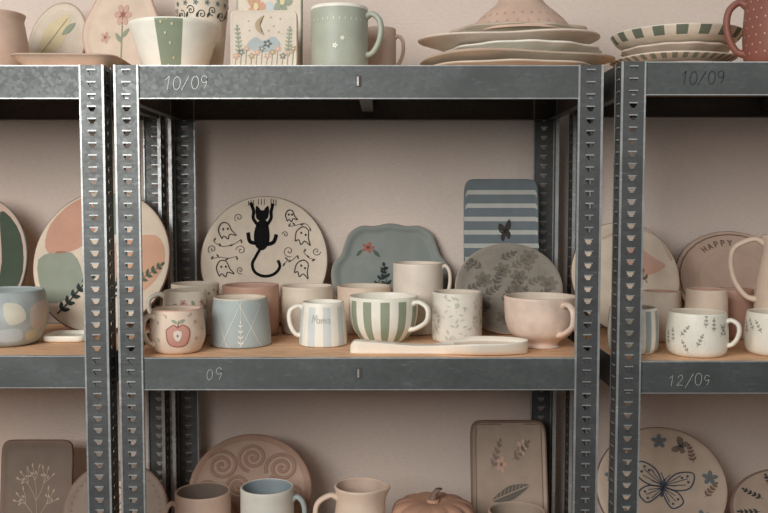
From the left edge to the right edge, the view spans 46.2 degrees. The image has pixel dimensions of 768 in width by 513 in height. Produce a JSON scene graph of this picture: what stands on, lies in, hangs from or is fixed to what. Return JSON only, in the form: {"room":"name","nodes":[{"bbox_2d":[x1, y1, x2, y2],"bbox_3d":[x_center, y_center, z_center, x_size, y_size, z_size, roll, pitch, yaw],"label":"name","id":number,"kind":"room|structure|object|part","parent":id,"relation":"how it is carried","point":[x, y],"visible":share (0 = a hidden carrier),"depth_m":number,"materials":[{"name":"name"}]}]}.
{"room":"art studio","nodes":[
{"label":"art studio","id":0,"kind":"room"},
{"bbox_2d":[0,0,767,512],"bbox_3d":[0.000,-0.051,2.401,6.000,2.900,0.100,0,4,0],"label":"wall","id":1,"kind":"structure","parent":0,"point":[703,176],"depth_m":2.35,"materials":[{"name":"beige paint"}]},
{"bbox_3d":[0.000,1.542,0.573,6.000,0.050,3.950,0,4,0],"label":"floor","id":2,"kind":"structure","parent":0,"visible":0},
{"bbox_2d":[0,65,171,512],"bbox_3d":[-1.040,0.511,2.086,0.974,1.815,0.505,0,4,0],"label":"shelving unit","id":3,"kind":"object","parent":2,"relation":"on","point":[84,93],"visible":0.69,"depth_m":1.82,"materials":[{"name":"metal"}]},
{"bbox_2d":[0,202,28,285],"bbox_3d":[-1.010,0.014,2.197,0.280,0.327,0.103,0,4,2],"label":"plate","id":4,"kind":"object","parent":3,"relation":"on","point":[14,254],"visible":0.83,"depth_m":2.20,"materials":[{"name":"ceramic"}]},
{"bbox_2d":[0,9,28,64],"bbox_3d":[-0.854,-0.461,1.975,0.141,0.142,0.136,1,4,20],"label":"pitcher","id":5,"kind":"object","parent":3,"relation":"on","point":[13,36],"visible":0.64,"depth_m":1.94,"materials":[{"name":"ceramic"}]},
{"bbox_2d":[0,286,48,347],"bbox_3d":[-0.830,0.132,1.977,0.177,0.120,0.177,-2,4,-23],"label":"bowl","id":6,"kind":"object","parent":3,"relation":"on","point":[24,310],"visible":1,"depth_m":1.92,"materials":[{"name":"ceramic"}]},
{"bbox_2d":[0,439,73,512],"bbox_3d":[-0.873,0.586,2.264,0.181,0.245,0.044,0,4,0],"label":"rectangular tray","id":7,"kind":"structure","parent":3,"relation":"on","point":[37,475],"depth_m":2.26,"materials":[{"name":"ceramic"}]},
{"bbox_2d":[28,2,84,52],"bbox_3d":[-0.781,-0.510,2.154,0.139,0.216,0.122,0,4,-5],"label":"plate","id":8,"kind":"object","parent":3,"relation":"on","point":[59,29],"visible":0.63,"depth_m":2.17,"materials":[{"name":"ceramic"}]},
{"bbox_2d":[42,330,94,342],"bbox_3d":[-0.713,0.181,2.040,0.098,0.015,0.098,0,4,0],"label":"dish","id":9,"kind":"object","parent":3,"relation":"on","point":[59,336],"visible":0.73,"depth_m":2.00,"materials":[{"name":"ceramic"}]},
{"bbox_2d":[10,53,130,69],"bbox_3d":[-0.653,-0.399,1.904,0.218,0.028,0.218,0,4,-3],"label":"square dish","id":10,"kind":"object","parent":3,"relation":"on","point":[108,60],"visible":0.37,"depth_m":1.81,"materials":[{"name":"ceramic"}]},
{"bbox_3d":[-0.579,0.525,1.859,0.050,1.815,0.050,0,4,0],"label":"upright post","id":11,"kind":"part","parent":3,"relation":"part of","materials":[{"name":"metal"}]},
{"bbox_2d":[33,191,170,329],"bbox_3d":[-0.682,0.009,2.177,0.330,0.338,0.142,0,4,2],"label":"plate","id":12,"kind":"object","parent":3,"relation":"on","point":[58,259],"visible":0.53,"depth_m":2.17,"materials":[{"name":"ceramic"}]},
{"bbox_2d":[62,461,168,512],"bbox_3d":[-0.640,0.606,2.147,0.252,0.219,0.088,0,4,3],"label":"plate","id":13,"kind":"object","parent":3,"relation":"on","point":[76,499],"visible":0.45,"depth_m":2.15,"materials":[{"name":"ceramic"}]},
{"bbox_2d":[82,0,157,64],"bbox_3d":[-0.619,-0.527,2.123,0.184,0.254,0.102,0,4,0],"label":"plate","id":14,"kind":"object","parent":3,"relation":"on","point":[106,30],"visible":0.59,"depth_m":2.12,"materials":[{"name":"ceramic"}]},
{"bbox_3d":[-0.582,0.497,2.309,0.057,1.815,0.057,0,4,0],"label":"upright post","id":15,"kind":"part","parent":3,"relation":"part of","materials":[{"name":"metal"}]},
{"bbox_2d":[113,65,603,512],"bbox_3d":[-0.050,0.511,2.086,0.972,1.815,0.505,0,4,0],"label":"shelving unit","id":16,"kind":"object","parent":2,"relation":"on","point":[177,93],"visible":0.88,"depth_m":1.82,"materials":[{"name":"metal"}]},
{"bbox_3d":[-0.511,0.525,1.859,0.050,1.815,0.050,0,4,0],"label":"upright post","id":17,"kind":"part","parent":16,"relation":"part of","materials":[{"name":"metal"}]},
{"bbox_2d":[128,16,219,64],"bbox_3d":[-0.439,-0.434,1.888,0.189,0.101,0.190,-1,4,-13],"label":"bowl","id":18,"kind":"object","parent":16,"relation":"on","point":[158,40],"visible":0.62,"depth_m":1.82,"materials":[{"name":"ceramic"}]},
{"bbox_2d":[143,305,205,354],"bbox_3d":[-0.437,0.155,1.897,0.117,0.093,0.125,1,4,15],"label":"mug","id":19,"kind":"object","parent":16,"relation":"on","point":[173,329],"visible":0.96,"depth_m":1.85,"materials":[{"name":"ceramic"}]},
{"bbox_3d":[-0.487,0.154,1.861,0.034,0.073,0.021,-3,5,-43],"label":"handle","id":20,"kind":"part","parent":19,"relation":"part of","materials":[{"name":"ceramic"}]},
{"bbox_2d":[146,288,207,341],"bbox_3d":[-0.455,0.134,2.022,0.123,0.119,0.102,1,4,19],"label":"mug","id":21,"kind":"object","parent":16,"relation":"on","point":[176,296],"visible":0.39,"depth_m":1.99,"materials":[{"name":"ceramic"}]},
{"bbox_3d":[-0.507,0.115,2.002,0.043,0.073,0.020,-1,4,-12],"label":"handle","id":22,"kind":"part","parent":21,"relation":"part of","materials":[{"name":"ceramic"}]},
{"bbox_3d":[-0.508,0.497,2.309,0.057,1.815,0.057,0,4,0],"label":"upright post","id":23,"kind":"part","parent":16,"relation":"part of","materials":[{"name":"metal"}]},
{"bbox_2d":[171,281,218,335],"bbox_3d":[-0.451,0.124,2.152,0.112,0.122,0.113,-1,4,-12],"label":"cup","id":24,"kind":"object","parent":16,"relation":"on","point":[212,288],"visible":0.32,"depth_m":2.12,"materials":[{"name":"ceramic"}]},
{"bbox_2d":[163,482,230,512],"bbox_3d":[-0.417,0.628,2.064,0.132,0.186,0.127,2,4,23],"label":"mug","id":25,"kind":"object","parent":16,"relation":"on","point":[203,497],"visible":1,"depth_m":2.03,"materials":[{"name":"ceramic"}]},
{"bbox_3d":[-0.483,0.604,2.039,0.034,0.101,0.020,-1,4,-12],"label":"handle","id":26,"kind":"part","parent":25,"relation":"part of","materials":[{"name":"ceramic"}]},
{"bbox_2d":[174,0,228,64],"bbox_3d":[-0.417,-0.508,2.062,0.129,0.226,0.129,-1,4,-11],"label":"cup","id":27,"kind":"object","parent":16,"relation":"on","point":[216,11],"visible":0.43,"depth_m":2.02,"materials":[{"name":"ceramic"}]},
{"bbox_2d":[210,294,270,348],"bbox_3d":[-0.319,0.142,1.997,0.135,0.106,0.136,-1,4,-9],"label":"cup","id":28,"kind":"object","parent":16,"relation":"on","point":[238,321],"visible":1,"depth_m":1.94,"materials":[{"name":"ceramic"}]},
{"bbox_2d":[189,434,311,512],"bbox_3d":[-0.331,0.580,2.228,0.306,0.259,0.113,0,4,3],"label":"plate","id":29,"kind":"object","parent":16,"relation":"on","point":[235,461],"visible":0.55,"depth_m":2.24,"materials":[{"name":"ceramic"}]},
{"bbox_2d":[222,282,278,335],"bbox_3d":[-0.318,0.126,2.152,0.134,0.119,0.134,-1,4,-8],"label":"cup","id":30,"kind":"object","parent":16,"relation":"on","point":[271,290],"visible":0.38,"depth_m":2.12,"materials":[{"name":"ceramic"}]},
{"bbox_2d":[200,196,327,323],"bbox_3d":[-0.307,0.010,2.308,0.327,0.329,0.086,0,4,2],"label":"plate","id":31,"kind":"object","parent":16,"relation":"on","point":[270,239],"visible":0.86,"depth_m":2.31,"materials":[{"name":"ceramic"}]},
{"bbox_2d":[230,10,297,64],"bbox_3d":[-0.246,-0.444,1.855,0.137,0.122,0.038,0,4,0],"label":"tile","id":32,"kind":"structure","parent":16,"relation":"on","point":[257,37],"depth_m":1.84,"materials":[{"name":"ceramic"}]},
{"bbox_2d":[236,0,302,64],"bbox_3d":[-0.252,-0.503,1.985,0.144,0.224,0.045,0,4,0],"label":"tile","id":33,"kind":"structure","parent":16,"relation":"on","point":[294,5],"depth_m":1.97,"materials":[{"name":"ceramic"}]},
{"bbox_2d":[240,478,306,512],"bbox_3d":[-0.262,0.623,2.067,0.135,0.197,0.123,-2,4,-35],"label":"mug","id":34,"kind":"object","parent":16,"relation":"on","point":[265,495],"visible":1,"depth_m":2.03,"materials":[{"name":"ceramic"}]},
{"bbox_3d":[-0.195,0.597,2.054,0.039,0.109,0.021,1,4,10],"label":"handle","id":35,"kind":"part","parent":34,"relation":"part of","materials":[{"name":"ceramic"}]},
{"bbox_2d":[281,283,332,334],"bbox_3d":[-0.187,0.127,2.182,0.126,0.114,0.126,0,4,-5],"label":"cup","id":36,"kind":"object","parent":16,"relation":"on","point":[291,294],"visible":0.53,"depth_m":2.13,"materials":[{"name":"ceramic"}]},
{"bbox_2d":[287,299,346,347],"bbox_3d":[-0.141,0.147,2.001,0.118,0.096,0.106,2,4,30],"label":"mug","id":37,"kind":"object","parent":16,"relation":"on","point":[322,321],"visible":1,"depth_m":1.96,"materials":[{"name":"ceramic"}]},
{"bbox_3d":[-0.195,0.142,1.990,0.039,0.077,0.021,0,4,-4],"label":"handle","id":38,"kind":"part","parent":37,"relation":"part of","materials":[{"name":"ceramic"}]},
{"bbox_2d":[311,2,383,64],"bbox_3d":[-0.086,-0.447,1.853,0.119,0.130,0.137,-3,5,-41],"label":"mug","id":39,"kind":"object","parent":16,"relation":"on","point":[339,30],"visible":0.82,"depth_m":1.81,"materials":[{"name":"ceramic"}]},
{"bbox_3d":[-0.021,-0.453,1.845,0.043,0.098,0.021,1,4,8],"label":"handle","id":40,"kind":"part","parent":39,"relation":"part of","materials":[{"name":"ceramic"}]},
{"bbox_2d":[313,477,390,512],"bbox_3d":[-0.068,0.622,2.052,0.156,0.200,0.122,-3,5,-40],"label":"pitcher","id":41,"kind":"object","parent":16,"relation":"on","point":[355,494],"visible":1,"depth_m":2.03,"materials":[{"name":"ceramic"}]},
{"bbox_3d":[-0.131,0.599,2.049,0.062,0.123,0.024,-1,4,-10],"label":"handle","id":42,"kind":"part","parent":41,"relation":"part of","materials":[{"name":"ceramic"}]},
{"bbox_2d":[337,283,390,334],"bbox_3d":[-0.049,0.126,2.197,0.132,0.112,0.132,0,4,-1],"label":"cup","id":43,"kind":"object","parent":16,"relation":"on","point":[343,290],"visible":0.34,"depth_m":2.15,"materials":[{"name":"ceramic"}]},
{"bbox_2d":[368,26,404,64],"bbox_3d":[-0.008,-0.452,2.022,0.077,0.118,0.087,-3,5,-43],"label":"mug","id":44,"kind":"object","parent":16,"relation":"on","point":[386,54],"visible":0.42,"depth_m":1.99,"materials":[{"name":"ceramic"}]},
{"bbox_3d":[0.034,-0.460,2.018,0.027,0.075,0.016,0,4,0],"label":"handle","id":45,"kind":"part","parent":44,"relation":"part of","materials":[{"name":"ceramic"}]},
{"bbox_2d":[331,223,447,296],"bbox_3d":[0.017,0.045,2.311,0.305,0.259,0.083,0,4,0],"label":"plate","id":46,"kind":"object","parent":16,"relation":"on","point":[369,253],"visible":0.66,"depth_m":2.32,"materials":[{"name":"ceramic"}]},
{"bbox_2d":[349,292,430,341],"bbox_3d":[0.012,0.140,2.043,0.183,0.104,0.157,0,4,0],"label":"mug","id":47,"kind":"object","parent":16,"relation":"on","point":[382,316],"visible":0.9,"depth_m":1.98,"materials":[{"name":"ceramic"}]},
{"bbox_3d":[0.079,0.134,1.996,0.054,0.075,0.021,2,4,30],"label":"handle","id":48,"kind":"part","parent":47,"relation":"part of","materials":[{"name":"ceramic"}]},
{"bbox_2d":[393,261,451,334],"bbox_3d":[0.083,0.099,2.180,0.121,0.169,0.122,-2,4,-31],"label":"mug","id":49,"kind":"object","parent":16,"relation":"on","point":[420,278],"visible":0.54,"depth_m":2.13,"materials":[{"name":"ceramic"}]},
{"bbox_3d":[0.149,0.064,2.160,0.029,0.092,0.016,1,4,20],"label":"handle","id":50,"kind":"part","parent":49,"relation":"part of","materials":[{"name":"ceramic"}]},
{"bbox_2d":[392,488,473,512],"bbox_3d":[0.113,0.627,2.074,0.195,0.188,0.195,0,4,3],"label":"pumpkin","id":51,"kind":"object","parent":16,"relation":"on","point":[436,501],"visible":1,"depth_m":2.05,"materials":[{"name":"ceramic"}]},
{"bbox_3d":[0.117,0.553,2.070,0.034,0.040,0.027,-1,4,-12],"label":"stem","id":52,"kind":"part","parent":51,"relation":"part of","materials":[{"name":"ceramic"}]},
{"bbox_2d":[350,336,527,354],"bbox_3d":[0.115,0.188,1.887,0.372,0.028,0.112,0,4,0],"label":"spoon rest","id":53,"kind":"object","parent":16,"relation":"on","point":[470,345],"visible":1,"depth_m":1.87,"materials":[{"name":"ceramic"}]},
{"bbox_2d":[432,289,481,341],"bbox_3d":[0.167,0.135,2.057,0.115,0.112,0.116,0,4,5],"label":"cup","id":54,"kind":"object","parent":16,"relation":"on","point":[456,313],"visible":0.93,"depth_m":2.01,"materials":[{"name":"ceramic"}]},
{"bbox_2d":[464,179,538,328],"bbox_3d":[0.291,-0.006,2.236,0.186,0.372,0.040,0,4,0],"label":"rectangular plate","id":55,"kind":"object","parent":16,"relation":"on","point":[496,211],"visible":0.5,"depth_m":2.23,"materials":[{"name":"ceramic"}]},
{"bbox_2d":[455,243,562,334],"bbox_3d":[0.299,0.076,2.160,0.258,0.214,0.077,0,4,2],"label":"plate","id":56,"kind":"object","parent":16,"relation":"on","point":[497,270],"visible":0.73,"depth_m":2.16,"materials":[{"name":"ceramic"}]},
{"bbox_2d":[470,420,548,512],"bbox_3d":[0.312,0.561,2.242,0.191,0.296,0.083,0,4,0],"label":"serving tray","id":57,"kind":"object","parent":16,"relation":"on","point":[508,458],"visible":0.96,"depth_m":2.25,"materials":[{"name":"ceramic"}]},
{"bbox_2d":[435,59,590,64],"bbox_3d":[0.278,-0.405,2.018,0.413,0.026,0.331,0,4,0],"label":"plate","id":58,"kind":"object","parent":16,"relation":"on","point":[494,61],"visible":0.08,"depth_m":1.87,"materials":[{"name":"ceramic"}]},
{"bbox_2d":[420,48,615,64],"bbox_3d":[0.299,-0.427,2.016,0.436,0.027,0.331,0,4,0],"label":"plate","id":59,"kind":"object","parent":58,"relation":"on","point":[472,53],"visible":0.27,"depth_m":1.89,"materials":[{"name":"ceramic"}]},
{"bbox_2d":[447,39,601,52],"bbox_3d":[0.311,-0.447,2.016,0.352,0.026,0.299,0,4,0],"label":"plate","id":60,"kind":"object","parent":59,"relation":"on","point":[534,44],"visible":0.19,"depth_m":1.89,"materials":[{"name":"ceramic"}]},
{"bbox_2d":[418,28,599,51],"bbox_3d":[0.274,-0.469,2.020,0.398,0.027,0.305,0,4,0],"label":"plate","id":61,"kind":"object","parent":60,"relation":"on","point":[443,42],"visible":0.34,"depth_m":1.90,"materials":[{"name":"ceramic"}]},
{"bbox_2d":[449,21,586,32],"bbox_3d":[0.302,-0.489,2.013,0.315,0.025,0.266,0,4,0],"label":"plate","id":62,"kind":"object","parent":61,"relation":"on","point":[474,27],"visible":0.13,"depth_m":1.91,"materials":[{"name":"ceramic"}]},
{"bbox_2d":[476,0,567,29],"bbox_3d":[0.303,-0.530,2.001,0.240,0.080,0.240,0,4,0],"label":"bowl","id":63,"kind":"object","parent":62,"relation":"on","point":[504,10],"visible":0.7,"depth_m":1.92,"materials":[{"name":"ceramic"}]},
{"bbox_2d":[488,501,545,512],"bbox_3d":[0.310,0.656,2.105,0.134,0.126,0.134,1,4,9],"label":"bowl","id":64,"kind":"object","parent":16,"relation":"on","point":[508,506],"visible":1,"depth_m":2.16,"materials":[{"name":"ceramic"}]},
{"bbox_2d":[504,292,574,348],"bbox_3d":[0.342,0.141,1.966,0.160,0.111,0.175,1,4,10],"label":"cup","id":65,"kind":"object","parent":16,"relation":"on","point":[544,319],"visible":0.84,"depth_m":1.91,"materials":[{"name":"ceramic"}]},
{"bbox_3d":[0.386,0.136,1.892,0.022,0.080,0.054,-2,4,-28],"label":"handle","id":66,"kind":"part","parent":65,"relation":"part of","materials":[{"name":"ceramic"}]},
{"bbox_3d":[0.407,0.497,2.309,0.057,1.815,0.057,0,4,0],"label":"upright post","id":67,"kind":"part","parent":16,"relation":"part of","materials":[{"name":"metal"}]},
{"bbox_3d":[0.410,0.525,1.859,0.050,1.815,0.050,0,4,0],"label":"upright post","id":68,"kind":"part","parent":16,"relation":"part of","materials":[{"name":"metal"}]},
{"bbox_2d":[564,61,767,512],"bbox_3d":[0.955,0.507,2.086,0.974,1.822,0.505,0,4,0],"label":"shelving unit","id":69,"kind":"object","parent":2,"relation":"on","point":[639,90],"visible":0.73,"depth_m":1.82,"materials":[{"name":"metal"}]},
{"bbox_3d":[0.497,0.493,2.309,0.057,1.822,0.057,0,4,0],"label":"upright post","id":70,"kind":"part","parent":69,"relation":"part of","materials":[{"name":"metal"}]},
{"bbox_2d":[570,223,679,327],"bbox_3d":[0.593,0.052,2.215,0.268,0.271,0.074,0,4,2],"label":"oval plate","id":71,"kind":"object","parent":69,"relation":"on","point":[660,269],"visible":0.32,"depth_m":2.22,"materials":[{"name":"ceramic"}]},
{"bbox_3d":[0.493,0.522,1.859,0.050,1.822,0.050,0,4,0],"label":"upright post","id":72,"kind":"part","parent":69,"relation":"part of","materials":[{"name":"metal"}]},
{"bbox_2d":[607,305,658,354],"bbox_3d":[0.536,0.157,1.939,0.108,0.098,0.108,1,4,16],"label":"mug","id":73,"kind":"object","parent":69,"relation":"on","point":[650,321],"visible":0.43,"depth_m":1.89,"materials":[{"name":"ceramic"}]},
{"bbox_2d":[642,289,681,341],"bbox_3d":[0.647,0.138,2.103,0.094,0.116,0.094,1,4,17],"label":"cup","id":74,"kind":"object","parent":69,"relation":"on","point":[665,300],"visible":0.53,"depth_m":2.06,"materials":[{"name":"ceramic"}]},
{"bbox_2d":[597,427,727,512],"bbox_3d":[0.686,0.571,2.227,0.326,0.277,0.113,0,4,2],"label":"plate","id":75,"kind":"object","parent":69,"relation":"on","point":[678,473],"visible":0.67,"depth_m":2.23,"materials":[{"name":"ceramic"}]},
{"bbox_2d":[666,308,741,357],"bbox_3d":[0.666,0.162,1.909,0.134,0.092,0.128,-1,4,-10],"label":"mug","id":76,"kind":"object","parent":69,"relation":"on","point":[690,332],"visible":1,"depth_m":1.86,"materials":[{"name":"ceramic"}]},
{"bbox_3d":[0.726,0.160,1.871,0.034,0.064,0.019,2,4,31],"label":"handle","id":77,"kind":"part","parent":76,"relation":"part of","materials":[{"name":"ceramic"}]},
{"bbox_2d":[684,287,727,314],"bbox_3d":[0.731,0.136,2.043,0.095,0.126,0.095,1,4,20],"label":"cup","id":78,"kind":"object","parent":69,"relation":"on","point":[695,297],"visible":0.45,"depth_m":2.00,"materials":[{"name":"ceramic"}]},
{"bbox_2d":[676,231,761,303],"bbox_3d":[0.891,0.060,2.291,0.305,0.244,0.125,0,4,3],"label":"plate","id":79,"kind":"object","parent":69,"relation":"on","point":[703,262],"visible":0.6,"depth_m":2.31,"materials":[{"name":"ceramic"}]},
{"bbox_2d":[719,287,753,338],"bbox_3d":[0.836,0.134,2.148,0.084,0.116,0.084,1,4,21],"label":"cup","id":80,"kind":"object","parent":69,"relation":"on","point":[738,306],"visible":0.33,"depth_m":2.11,"materials":[{"name":"ceramic"}]},
{"bbox_2d":[723,0,767,60],"bbox_3d":[0.809,-0.469,1.855,0.164,0.160,0.145,-1,4,-21],"label":"mug","id":81,"kind":"object","parent":69,"relation":"on","point":[755,20],"visible":0.84,"depth_m":1.84,"materials":[{"name":"ceramic"}]},
{"bbox_3d":[0.736,-0.475,1.883,0.050,0.123,0.027,2,4,23],"label":"handle","id":82,"kind":"part","parent":81,"relation":"part of","materials":[{"name":"ceramic"}]},
{"bbox_2d":[727,234,767,307],"bbox_3d":[0.885,0.074,2.060,0.185,0.248,0.128,2,4,24],"label":"pitcher","id":83,"kind":"object","parent":69,"relation":"on","point":[760,300],"visible":0.77,"depth_m":2.05,"materials":[{"name":"ceramic"}]},
{"bbox_2d":[729,469,767,512],"bbox_3d":[0.989,0.622,2.193,0.289,0.179,0.139,0,4,3],"label":"plate","id":84,"kind":"object","parent":69,"relation":"on","point":[750,495],"visible":1,"depth_m":2.21,"materials":[{"name":"ceramic"}]},
{"bbox_2d":[744,308,767,355],"bbox_3d":[0.838,0.162,1.918,0.133,0.090,0.134,-1,4,-13],"label":"mug","id":85,"kind":"object","parent":69,"relation":"on","point":[756,319],"visible":1,"depth_m":1.89,"materials":[{"name":"ceramic"}]},
{"bbox_3d":[0.672,-0.414,2.056,0.265,0.026,0.265,1,4,18],"label":"plate","id":86,"kind":"object","parent":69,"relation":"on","visible":0},
{"bbox_2d":[610,50,737,66],"bbox_3d":[0.658,-0.436,2.057,0.267,0.026,0.267,-1,4,-14],"label":"plate","id":87,"kind":"object","parent":86,"relation":"on","point":[677,55],"visible":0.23,"depth_m":1.95,"materials":[{"name":"ceramic"}]},
{"bbox_2d":[620,41,729,56],"bbox_3d":[0.665,-0.457,2.055,0.244,0.026,0.244,1,4,18],"label":"plate","id":88,"kind":"object","parent":87,"relation":"on","point":[689,45],"visible":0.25,"depth_m":1.96,"materials":[{"name":"ceramic"}]},
{"bbox_2d":[610,22,742,50],"bbox_3d":[0.666,-0.486,2.054,0.292,0.040,0.292,1,4,18],"label":"dish","id":89,"kind":"object","parent":88,"relation":"on","point":[691,31],"visible":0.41,"depth_m":1.94,"materials":[{"name":"ceramic"}]}
]}

